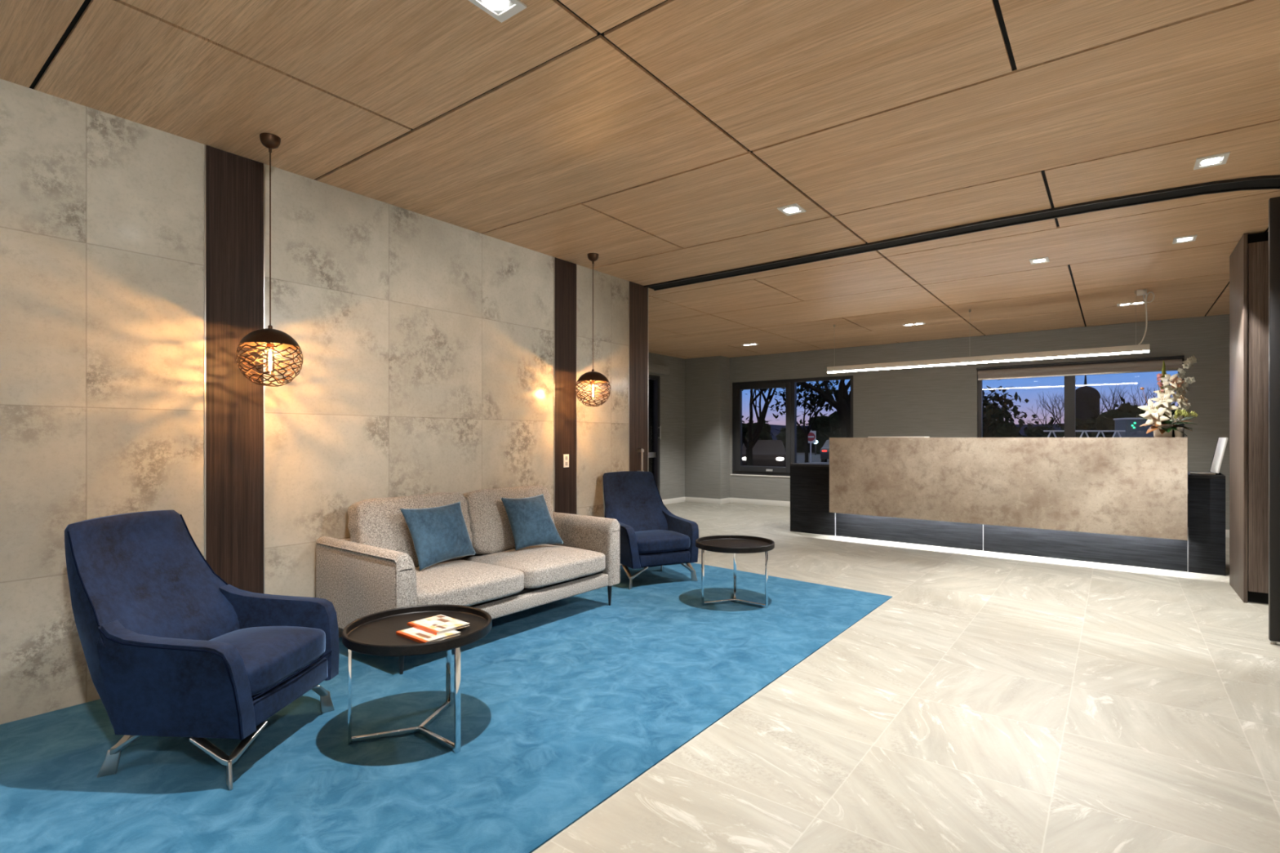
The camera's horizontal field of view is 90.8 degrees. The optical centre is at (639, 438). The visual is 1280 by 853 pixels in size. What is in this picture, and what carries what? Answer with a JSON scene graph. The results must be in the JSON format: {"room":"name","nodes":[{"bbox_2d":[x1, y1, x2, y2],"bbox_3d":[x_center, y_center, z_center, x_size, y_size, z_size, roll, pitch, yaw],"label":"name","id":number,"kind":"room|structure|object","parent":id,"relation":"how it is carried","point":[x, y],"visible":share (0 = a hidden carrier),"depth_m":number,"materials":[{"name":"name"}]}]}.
{"room":"lobby","nodes":[
{"label":"lobby","id":0,"kind":"room"},
{"bbox_2d":[0,78,628,724],"bbox_3d":[-2.307,-0.150,3.205,0.120,2.700,7.132,0,0,37],"label":"wall","id":1,"kind":"structure","parent":0,"point":[426,343],"depth_m":3.33,"materials":[{"name":"stone"}]},
{"bbox_2d":[204,144,264,593],"bbox_3d":[-2.135,-0.149,3.328,0.006,2.698,0.285,0,0,37],"label":"wall panel","id":2,"kind":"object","parent":1,"relation":"attached to","point":[234,184],"depth_m":3.32,"materials":[{"name":"brown wood"}]},
{"bbox_2d":[553,257,577,514],"bbox_3d":[-0.628,-0.149,5.321,0.006,2.698,0.274,0,0,37],"label":"wall panel","id":3,"kind":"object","parent":1,"relation":"attached to","point":[565,273],"depth_m":5.32,"materials":[{"name":"brown wood"}]},
{"bbox_2d":[563,453,568,467],"bbox_3d":[-0.621,0.190,5.319,0.012,0.110,0.064,0,0,37],"label":"light switch","id":4,"kind":"object","parent":3,"relation":"attached to","point":[566,457],"visible":1,"depth_m":5.31,"materials":[{"name":"white paint"}]},
{"bbox_2d":[628,280,648,471],"bbox_3d":[-0.038,-0.150,6.154,0.183,2.700,0.314,0,0,37],"label":"door","id":5,"kind":"structure","parent":1,"relation":"in","point":[637,293],"depth_m":6.11,"materials":[{"name":"brown wood"}]},
{"bbox_2d":[0,0,1279,359],"bbox_3d":[0.653,-1.575,4.533,9.200,0.150,13.220,0,0,37],"label":"ceiling","id":6,"kind":"structure","parent":0,"point":[663,140],"depth_m":3.03,"materials":[{"name":"brown wood"}]},
{"bbox_2d":[235,133,302,386],"bbox_3d":[-1.842,-0.880,3.141,0.290,1.240,0.289,0,0,37],"label":"pendant lamp","id":7,"kind":"object","parent":6,"relation":"hanging from","point":[268,339],"visible":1,"depth_m":3.11,"materials":[{"name":"brown metal"}]},
{"bbox_2d":[266,342,274,351],"bbox_3d":[-1.841,-0.485,3.141,0.036,0.099,0.036,0,0,37],"label":"socket","id":8,"kind":"object","parent":7,"relation":"attached to","point":[267,344],"depth_m":3.13,"materials":[{"name":"orange metal"}]},
{"bbox_2d":[468,0,526,22],"bbox_3d":[-0.494,-1.497,2.160,0.132,0.008,0.164,0,0,37],"label":"recessed light","id":9,"kind":"object","parent":6,"relation":"in","point":[501,11],"visible":1,"depth_m":2.19,"materials":[{"name":"white paint"}]},
{"bbox_2d":[575,253,610,406],"bbox_3d":[-0.383,-0.880,5.144,0.290,1.240,0.289,0,0,-3],"label":"pendant lamp","id":10,"kind":"object","parent":6,"relation":"hanging from","point":[593,378],"visible":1,"depth_m":5.10,"materials":[{"name":"black"}]},
{"bbox_2d":[741,342,759,346],"bbox_3d":[1.756,-1.497,10.067,0.260,0.008,0.124,0,0,37],"label":"recessed light","id":11,"kind":"object","parent":6,"relation":"in","point":[754,344],"visible":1,"depth_m":10.08,"materials":[{"name":"white paint"}]},
{"bbox_2d":[777,203,806,215],"bbox_3d":[0.994,-1.497,4.129,0.132,0.008,0.164,0,0,37],"label":"recessed light","id":12,"kind":"object","parent":6,"relation":"in","point":[793,209],"visible":1,"depth_m":4.12,"materials":[{"name":"white paint"}]},
{"bbox_2d":[902,322,925,326],"bbox_3d":[3.595,-1.497,8.276,0.260,0.008,0.124,0,0,37],"label":"recessed light","id":13,"kind":"object","parent":6,"relation":"in","point":[917,323],"visible":1,"depth_m":8.28,"materials":[{"name":"white paint"}]},
{"bbox_2d":[644,174,1279,290],"bbox_3d":[2.145,-1.495,4.783,5.070,0.022,0.704,0,0,30],"label":"ceiling track","id":14,"kind":"object","parent":6,"relation":"attached to","point":[1261,182],"visible":1,"depth_m":4.33,"materials":[{"name":"black metal"}]},
{"bbox_2d":[826,288,1154,373],"bbox_3d":[3.818,-1.183,7.340,3.366,0.634,0.085,0,0,38],"label":"linear pendant","id":15,"kind":"object","parent":6,"relation":"hanging from","point":[1137,348],"visible":1,"depth_m":7.06,"materials":[{"name":"white paint"}]},
{"bbox_2d":[826,350,1149,373],"bbox_3d":[3.811,-0.874,7.361,3.320,0.016,0.052,0,0,38],"label":"diffuser","id":16,"kind":"object","parent":15,"relation":"attached to","point":[1100,353],"depth_m":7.20,"materials":[{"name":"white"}]},
{"bbox_2d":[1029,256,1049,264],"bbox_3d":[3.364,-1.497,5.311,0.132,0.008,0.164,0,0,37],"label":"recessed light","id":17,"kind":"object","parent":6,"relation":"in","point":[1043,260],"visible":1,"depth_m":5.30,"materials":[{"name":"white paint"}]},
{"bbox_2d":[1116,301,1145,306],"bbox_3d":[5.466,-1.497,7.012,0.260,0.008,0.124,0,0,37],"label":"recessed light","id":18,"kind":"object","parent":6,"relation":"in","point":[1140,302],"visible":0.97,"depth_m":7.01,"materials":[{"name":"white paint"}]},
{"bbox_2d":[1172,234,1197,244],"bbox_3d":[4.097,-1.497,4.744,0.132,0.008,0.164,0,0,37],"label":"recessed light","id":19,"kind":"object","parent":6,"relation":"in","point":[1191,237],"visible":1,"depth_m":4.74,"materials":[{"name":"white paint"}]},
{"bbox_2d":[1193,151,1230,169],"bbox_3d":[3.084,-1.497,3.404,0.132,0.008,0.164,0,0,37],"label":"recessed light","id":20,"kind":"object","parent":6,"relation":"in","point":[1220,158],"visible":1,"depth_m":3.40,"materials":[{"name":"white paint"}]},
{"bbox_2d":[648,352,684,499],"bbox_3d":[-0.611,-0.150,10.158,0.200,2.700,5.670,0,0,37],"label":"wall","id":21,"kind":"structure","parent":0,"point":[672,386],"depth_m":11.56,"materials":[{"name":"grey paint"}]},
{"bbox_2d":[648,374,661,492],"bbox_3d":[0.090,0.045,10.970,0.180,2.310,0.770,0,0,37],"label":"door","id":22,"kind":"structure","parent":21,"relation":"in","point":[654,428],"depth_m":11.20,"materials":[{"name":"grey"}]},
{"bbox_2d":[662,497,684,504],"bbox_3d":[0.606,1.153,11.589,0.015,0.095,0.820,0,0,37],"label":"baseboard","id":23,"kind":"structure","parent":21,"relation":"attached to","point":[668,501],"depth_m":11.60,"materials":[{"name":"white"}]},
{"bbox_2d":[684,355,729,498],"bbox_3d":[1.258,-0.150,11.830,0.765,2.700,0.350,0,0,37],"label":"wall column","id":24,"kind":"structure","parent":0,"point":[707,379],"depth_m":11.65,"materials":[{"name":"grey paint"}]},
{"bbox_2d":[684,497,720,504],"bbox_3d":[1.159,1.153,11.675,0.765,0.095,0.015,0,0,37],"label":"baseboard","id":25,"kind":"structure","parent":24,"relation":"attached to","point":[706,500],"depth_m":11.66,"materials":[{"name":"white"}]},
{"bbox_2d":[531,502,1279,852],"bbox_3d":[0.653,1.260,4.533,9.200,0.120,13.220,0,0,37],"label":"floor","id":26,"kind":"structure","parent":0,"point":[995,702],"depth_m":2.64,"materials":[{"name":"stone"}]},
{"bbox_2d":[0,562,892,852],"bbox_3d":[-1.183,1.197,2.634,2.362,0.006,7.575,0,0,37],"label":"carpet","id":27,"kind":"object","parent":26,"relation":"on","point":[566,703],"visible":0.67,"depth_m":2.50,"materials":[{"name":"blue carpet"}]},
{"bbox_2d":[64,510,339,790],"bbox_3d":[-1.695,0.747,2.477,0.734,0.894,0.671,0,0,4],"label":"armchair","id":28,"kind":"object","parent":27,"relation":"on","point":[171,648],"visible":1,"depth_m":2.31,"materials":[{"name":"blue fabric"}]},
{"bbox_2d":[208,626,325,696],"bbox_3d":[-1.546,0.850,2.467,0.431,0.154,0.525,0,0,4],"label":"seat cushion","id":29,"kind":"object","parent":28,"relation":"on","point":[272,658],"depth_m":2.43,"materials":[{"name":"blue fabric"}]},
{"bbox_2d":[342,604,492,753],"bbox_3d":[-0.894,0.972,2.560,0.570,0.445,0.570,0,0,37],"label":"side table","id":30,"kind":"object","parent":27,"relation":"on","point":[375,633],"visible":0.91,"depth_m":2.50,"materials":[{"name":"black wood"}]},
{"bbox_2d":[342,604,492,656],"bbox_3d":[-0.894,0.769,2.560,0.570,0.040,0.570,0,0,37],"label":"tray","id":31,"kind":"object","parent":30,"relation":"on","point":[375,633],"depth_m":2.53,"materials":[{"name":"black wood"}]},
{"bbox_2d":[395,627,461,643],"bbox_3d":[-0.837,0.771,2.495,0.205,0.010,0.158,0,0,39],"label":"magazine","id":32,"kind":"object","parent":30,"relation":"on","point":[415,634],"visible":0.76,"depth_m":2.46,"materials":[{"name":"white paper"}]},
{"bbox_2d":[415,632,431,638],"bbox_3d":[-0.841,0.766,2.448,0.090,0.001,0.020,0,0,39],"label":"picture","id":33,"kind":"object","parent":32,"relation":"on","point":[420,635],"depth_m":2.45,"materials":[{"name":"brown"}]},
{"bbox_2d":[407,614,470,635],"bbox_3d":[-0.824,0.761,2.579,0.205,0.010,0.158,0,0,39],"label":"magazine","id":34,"kind":"object","parent":32,"relation":"on","point":[440,624],"visible":1,"depth_m":2.56,"materials":[{"name":"white paper"}]},
{"bbox_2d":[436,618,448,622],"bbox_3d":[-0.817,0.756,2.616,0.060,0.001,0.025,0,0,39],"label":"picture","id":35,"kind":"object","parent":34,"relation":"on","point":[439,620],"depth_m":2.61,"materials":[{"name":"brown paper"}]},
{"bbox_2d":[315,485,620,674],"bbox_3d":[-0.991,0.772,4.062,0.846,0.843,1.768,0,0,37],"label":"sofa","id":36,"kind":"object","parent":27,"relation":"on","point":[374,570],"visible":0.8,"depth_m":3.73,"materials":[{"name":"beige fabric"}]},
{"bbox_2d":[346,492,471,567],"bbox_3d":[-1.397,0.579,3.912,0.249,0.453,0.781,0,0,37],"label":"cushion","id":37,"kind":"object","parent":36,"relation":"on","point":[380,522],"depth_m":3.71,"materials":[{"name":"beige fabric"}]},
{"bbox_2d":[400,501,476,570],"bbox_3d":[-1.206,0.582,3.841,0.158,0.363,0.520,0,0,27],"label":"throw cushion","id":38,"kind":"object","parent":36,"relation":"on","point":[440,534],"visible":1,"depth_m":3.75,"materials":[{"name":"blue fabric"}]},
{"bbox_2d":[414,560,524,606],"bbox_3d":[-1.161,0.848,3.714,0.698,0.171,0.758,0,0,37],"label":"seat cushion","id":39,"kind":"object","parent":36,"relation":"on","point":[468,583],"depth_m":3.57,"materials":[{"name":"beige fabric"}]},
{"bbox_2d":[462,485,554,555],"bbox_3d":[-0.937,0.579,4.521,0.250,0.456,0.785,0,0,37],"label":"cushion","id":40,"kind":"object","parent":36,"relation":"on","point":[491,533],"depth_m":4.29,"materials":[{"name":"beige fabric"}]},
{"bbox_2d":[500,493,564,550],"bbox_3d":[-0.749,0.580,4.408,0.459,0.360,0.154,0,0,-38],"label":"throw cushion","id":41,"kind":"object","parent":36,"relation":"on","point":[531,523],"visible":1,"depth_m":4.34,"materials":[{"name":"blue fabric"}]},
{"bbox_2d":[466,544,605,588],"bbox_3d":[-0.705,0.847,4.321,0.698,0.170,0.759,0,0,37],"label":"seat cushion","id":42,"kind":"object","parent":36,"relation":"on","point":[542,566],"depth_m":4.15,"materials":[{"name":"beige fabric"}]},
{"bbox_2d":[603,471,698,589],"bbox_3d":[0.047,0.747,5.416,0.671,0.894,0.734,0,0,-27],"label":"armchair","id":43,"kind":"object","parent":27,"relation":"on","point":[651,535],"visible":0.84,"depth_m":5.44,"materials":[{"name":"blue fabric"}]},
{"bbox_2d":[634,529,689,553],"bbox_3d":[0.116,0.850,5.284,0.525,0.154,0.431,0,0,-27],"label":"seat cushion","id":44,"kind":"object","parent":43,"relation":"on","point":[646,541],"depth_m":5.12,"materials":[{"name":"blue fabric"}]},
{"bbox_2d":[695,534,774,608],"bbox_3d":[0.690,0.972,4.599,0.570,0.445,0.570,0,0,37],"label":"side table","id":45,"kind":"object","parent":27,"relation":"on","point":[728,544],"visible":1,"depth_m":4.53,"materials":[{"name":"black wood"}]},
{"bbox_2d":[695,534,774,553],"bbox_3d":[0.690,0.769,4.599,0.570,0.040,0.570,0,0,37],"label":"tabletop","id":46,"kind":"object","parent":45,"relation":"on","point":[728,544],"depth_m":4.60,"materials":[{"name":"black wood"}]},
{"bbox_2d":[790,437,1225,575],"bbox_3d":[3.714,0.597,7.050,4.126,1.207,0.955,0,0,40],"label":"reception desk","id":47,"kind":"object","parent":26,"relation":"on","point":[1125,501],"visible":0.98,"depth_m":6.34,"materials":[{"name":"beige stone"}]},
{"bbox_2d":[790,462,829,466],"bbox_3d":[2.417,0.342,8.247,0.600,0.027,0.780,0,0,40],"label":"countertop","id":48,"kind":"structure","parent":47,"relation":"on","point":[811,464],"depth_m":8.02,"materials":[{"name":"black"}]},
{"bbox_2d":[867,436,929,437],"bbox_3d":[2.974,-0.013,7.260,0.620,0.012,0.220,0,0,40],"label":"document tray","id":49,"kind":"object","parent":47,"relation":"on","point":[868,437],"visible":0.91,"depth_m":7.15,"materials":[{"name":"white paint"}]},
{"bbox_2d":[1153,424,1173,437],"bbox_3d":[4.780,-0.068,5.765,0.144,0.120,0.144,0,0,37],"label":"vase","id":50,"kind":"object","parent":47,"relation":"on","point":[1157,433],"visible":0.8,"depth_m":5.71,"materials":[{"name":"white ceramic"}]},
{"bbox_2d":[1137,355,1198,435],"bbox_3d":[4.806,-0.389,5.732,0.562,0.738,0.280,0,0,-10],"label":"flower bouquet","id":51,"kind":"object","parent":50,"relation":"in","point":[1159,413],"visible":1,"depth_m":5.70,"materials":[{"name":"beige plant"}]},
{"bbox_2d":[1173,427,1183,437],"bbox_3d":[4.852,-0.052,5.679,0.068,0.090,0.067,0,0,37],"label":"pot","id":52,"kind":"object","parent":47,"relation":"on","point":[1177,433],"visible":1,"depth_m":5.66,"materials":[{"name":"white ceramic"}]},
{"bbox_2d":[1190,472,1215,475],"bbox_3d":[5.058,0.318,5.669,0.170,0.016,0.090,0,0,40],"label":"keyboard","id":53,"kind":"object","parent":47,"relation":"on","point":[1200,473],"visible":1,"depth_m":5.63,"materials":[{"name":"white paint"}]},
{"bbox_2d":[1187,471,1225,479],"bbox_3d":[5.259,0.342,5.873,0.246,0.027,0.780,0,0,40],"label":"countertop","id":54,"kind":"structure","parent":47,"relation":"on","point":[1221,476],"depth_m":5.59,"materials":[{"name":"black"}]},
{"bbox_2d":[1206,436,1227,474],"bbox_3d":[5.257,0.156,5.747,0.110,0.336,0.338,0,0,34],"label":"computer monitor","id":55,"kind":"object","parent":47,"relation":"on","point":[1221,443],"visible":0.88,"depth_m":5.71,"materials":[{"name":"white paint"}]},
{"bbox_2d":[1229,231,1268,604],"bbox_3d":[5.102,-0.147,4.529,1.200,2.695,0.720,0,0,37],"label":"wall panel","id":56,"kind":"object","parent":26,"relation":"on","point":[1249,260],"visible":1,"depth_m":4.59,"materials":[{"name":"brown wood"}]},
{"bbox_2d":[1268,196,1279,644],"bbox_3d":[4.041,-0.150,3.417,0.905,2.700,0.045,0,0,37],"label":"column","id":57,"kind":"structure","parent":26,"relation":"on","point":[1273,202],"depth_m":3.66,"materials":[{"name":"black"}]},
{"bbox_2d":[729,314,1229,529],"bbox_3d":[4.582,-0.150,9.649,8.700,2.700,0.180,0,0,37],"label":"wall","id":58,"kind":"structure","parent":0,"point":[940,401],"depth_m":9.43,"materials":[{"name":"grey paint"}]},
{"bbox_2d":[720,497,729,504],"bbox_3d":[1.569,1.153,11.594,0.015,0.095,0.350,0,0,37],"label":"baseboard","id":59,"kind":"structure","parent":58,"relation":"attached to","point":[726,500],"depth_m":11.58,"materials":[{"name":"white"}]},
{"bbox_2d":[730,375,853,477],"bbox_3d":[2.628,-0.176,11.068,2.293,1.720,0.132,0,0,37],"label":"window","id":60,"kind":"structure","parent":58,"relation":"in","point":[790,384],"depth_m":11.20,"materials":[{"name":"grey metal"}]},
{"bbox_2d":[729,497,1229,537],"bbox_3d":[4.555,1.153,9.547,7.220,0.095,0.015,0,0,37],"label":"baseboard","id":61,"kind":"structure","parent":58,"relation":"attached to","point":[737,500],"depth_m":11.30,"materials":[{"name":"white"}]},
{"bbox_2d":[977,355,1183,437],"bbox_3d":[5.899,-0.483,8.602,2.348,1.106,0.122,0,0,37],"label":"window","id":62,"kind":"structure","parent":58,"relation":"in","point":[1069,381],"depth_m":8.61,"materials":[{"name":"grey metal"}]},
{"bbox_2d":[976,355,1184,380],"bbox_3d":[5.847,-0.935,8.536,2.305,0.178,0.076,0,0,37],"label":"roller blind","id":63,"kind":"object","parent":62,"relation":"attached to","point":[1101,368],"visible":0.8,"depth_m":8.45,"materials":[{"name":"beige fabric"}]},
{"label":"outside","id":64,"kind":"structure","parent":0,"visible":0},
{"bbox_2d":[785,452,829,462],"bbox_3d":[126.862,1.410,173.975,520.000,0.180,409.430,0,0,37],"label":"ground","id":65,"kind":"structure","parent":64,"point":[800,455],"depth_m":43.25,"materials":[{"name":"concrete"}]},
{"bbox_2d":[742,388,777,466],"bbox_3d":[2.563,-0.869,14.476,3.361,5.242,3.177,0,0,-41],"label":"leafy tree","id":66,"kind":"object","parent":65,"relation":"on","point":[753,437],"visible":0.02,"depth_m":14.20,"materials":[{"name":"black plant"}]},
{"bbox_2d":[742,415,782,445],"bbox_3d":[9.377,-0.387,57.910,8.215,3.673,4.174,0,0,37],"label":"tree","id":67,"kind":"object","parent":65,"relation":"on","point":[765,434],"visible":0.24,"depth_m":55.74,"materials":[{"name":"green plant"}]},
{"bbox_2d":[742,440,786,466],"bbox_3d":[4.993,0.760,25.597,1.760,1.380,4.260,0,0,11],"label":"car","id":68,"kind":"object","parent":65,"relation":"on","point":[769,453],"visible":0.62,"depth_m":23.81,"materials":[{"name":"black paint"}]},
{"bbox_2d":[770,420,817,453],"bbox_3d":[15.637,-0.343,58.421,7.620,3.585,4.120,0,0,37],"label":"tree","id":69,"kind":"object","parent":65,"relation":"on","point":[800,435],"visible":0.21,"depth_m":57.95,"materials":[{"name":"green plant"}]},
{"bbox_2d":[756,380,850,462],"bbox_3d":[5.596,-0.298,21.557,3.341,4.099,3.114,0,0,19],"label":"leafy tree","id":70,"kind":"object","parent":65,"relation":"on","point":[820,402],"visible":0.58,"depth_m":21.24,"materials":[{"name":"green plant"}]},
{"bbox_2d":[808,430,816,462],"bbox_3d":[8.131,0.625,30.025,0.480,2.050,0.069,0,0,22],"label":"no entry sign","id":71,"kind":"object","parent":65,"relation":"on","point":[812,434],"visible":0.62,"depth_m":29.99,"materials":[{"name":"red metal"}]},
{"bbox_2d":[814,440,817,454],"bbox_3d":[13.924,0.802,49.997,0.312,1.296,0.312,0,0,37],"label":"street lamp","id":72,"kind":"object","parent":65,"relation":"on","point":[816,441],"visible":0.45,"depth_m":49.95,"materials":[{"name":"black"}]},
{"bbox_2d":[799,409,841,453],"bbox_3d":[16.956,-0.596,52.452,6.856,4.093,4.389,0,0,37],"label":"tree","id":73,"kind":"object","parent":65,"relation":"on","point":[826,427],"visible":0.26,"depth_m":52.87,"materials":[{"name":"green plant"}]},
{"bbox_2d":[796,379,850,437],"bbox_3d":[3.832,-0.338,13.338,2.152,3.987,1.463,0,0,2],"label":"bare tree","id":74,"kind":"object","parent":65,"relation":"on","point":[842,405],"visible":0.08,"depth_m":13.01,"materials":[{"name":"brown plant"}]},
{"bbox_2d":[820,440,829,462],"bbox_3d":[11.242,0.760,34.875,1.760,1.380,4.260,0,0,27],"label":"car","id":75,"kind":"object","parent":65,"relation":"on","point":[824,451],"visible":0.25,"depth_m":33.36,"materials":[{"name":"black paint"}]},
{"bbox_2d":[982,379,1028,437],"bbox_3d":[13.597,-0.318,25.095,3.193,4.141,3.384,0,0,37],"label":"leafy tree","id":76,"kind":"object","parent":65,"relation":"on","point":[993,411],"visible":0.58,"depth_m":24.25,"materials":[{"name":"green plant"}]},
{"bbox_2d":[982,409,1047,437],"bbox_3d":[25.309,-0.384,46.001,7.529,3.668,4.582,0,0,37],"label":"tree","id":77,"kind":"object","parent":65,"relation":"on","point":[1012,432],"visible":0.12,"depth_m":43.97,"materials":[{"name":"green plant"}]},
{"bbox_2d":[1028,397,1064,427],"bbox_3d":[45.191,-1.427,69.720,4.184,6.359,3.933,0,0,37],"label":"bare tree","id":78,"kind":"object","parent":65,"relation":"on","point":[1051,397],"visible":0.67,"depth_m":69.86,"materials":[{"name":"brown plant"}]},
{"bbox_2d":[1038,381,1081,427],"bbox_3d":[40.046,-1.975,60.459,3.303,7.453,4.313,0,0,-20],"label":"bare tree","id":79,"kind":"object","parent":65,"relation":"on","point":[1076,395],"visible":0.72,"depth_m":60.51,"materials":[{"name":"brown plant"}]},
{"bbox_2d":[1017,413,1112,437],"bbox_3d":[31.589,-0.244,46.322,7.477,3.388,4.638,0,0,37],"label":"tree","id":80,"kind":"object","parent":65,"relation":"on","point":[1086,424],"visible":0.36,"depth_m":45.64,"materials":[{"name":"green plant"}]},
{"bbox_2d":[1043,430,1125,437],"bbox_3d":[14.095,0.600,20.001,2.570,1.700,0.061,0,0,0],"label":"barrier","id":81,"kind":"object","parent":65,"relation":"on","point":[1050,431],"visible":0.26,"depth_m":19.98,"materials":[{"name":"grey"}]},
{"bbox_2d":[1075,374,1100,421],"bbox_3d":[84.750,-5.850,119.959,4.700,14.600,4.700,0,0,37],"label":"domed tower","id":82,"kind":"structure","parent":65,"relation":"on","point":[1082,413],"depth_m":118.26,"materials":[{"name":"black"}]},
{"bbox_2d":[1077,382,1128,416],"bbox_3d":[43.839,-1.702,60.052,4.315,6.911,4.831,0,0,37],"label":"bare tree","id":83,"kind":"object","parent":65,"relation":"on","point":[1094,411],"visible":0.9,"depth_m":59.73,"materials":[{"name":"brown plant"}]},
{"bbox_2d":[1088,396,1177,437],"bbox_3d":[32.872,-0.619,40.088,7.196,4.138,4.105,0,0,37],"label":"tree","id":84,"kind":"object","parent":65,"relation":"on","point":[1105,421],"visible":0.21,"depth_m":40.27,"materials":[{"name":"green plant"}]},
{"bbox_2d":[1113,417,1153,437],"bbox_3d":[23.729,0.240,30.302,1.210,2.420,1.300,0,0,17],"label":"cabin","id":85,"kind":"object","parent":65,"relation":"on","point":[1131,425],"visible":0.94,"depth_m":29.81,"materials":[{"name":"grey"}]},
{"bbox_2d":[1109,382,1157,406],"bbox_3d":[45.409,-1.701,57.347,5.338,6.908,3.993,0,0,-7],"label":"bare tree","id":86,"kind":"object","parent":65,"relation":"on","point":[1148,390],"visible":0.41,"depth_m":56.37,"materials":[{"name":"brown plant"}]},
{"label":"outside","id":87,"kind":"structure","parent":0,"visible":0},
{"bbox_2d":[768,423,1064,439],"bbox_3d":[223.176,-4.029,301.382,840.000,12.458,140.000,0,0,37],"label":"hills","id":88,"kind":"structure","parent":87,"point":[775,427],"depth_m":339.79,"materials":[{"name":"black"}]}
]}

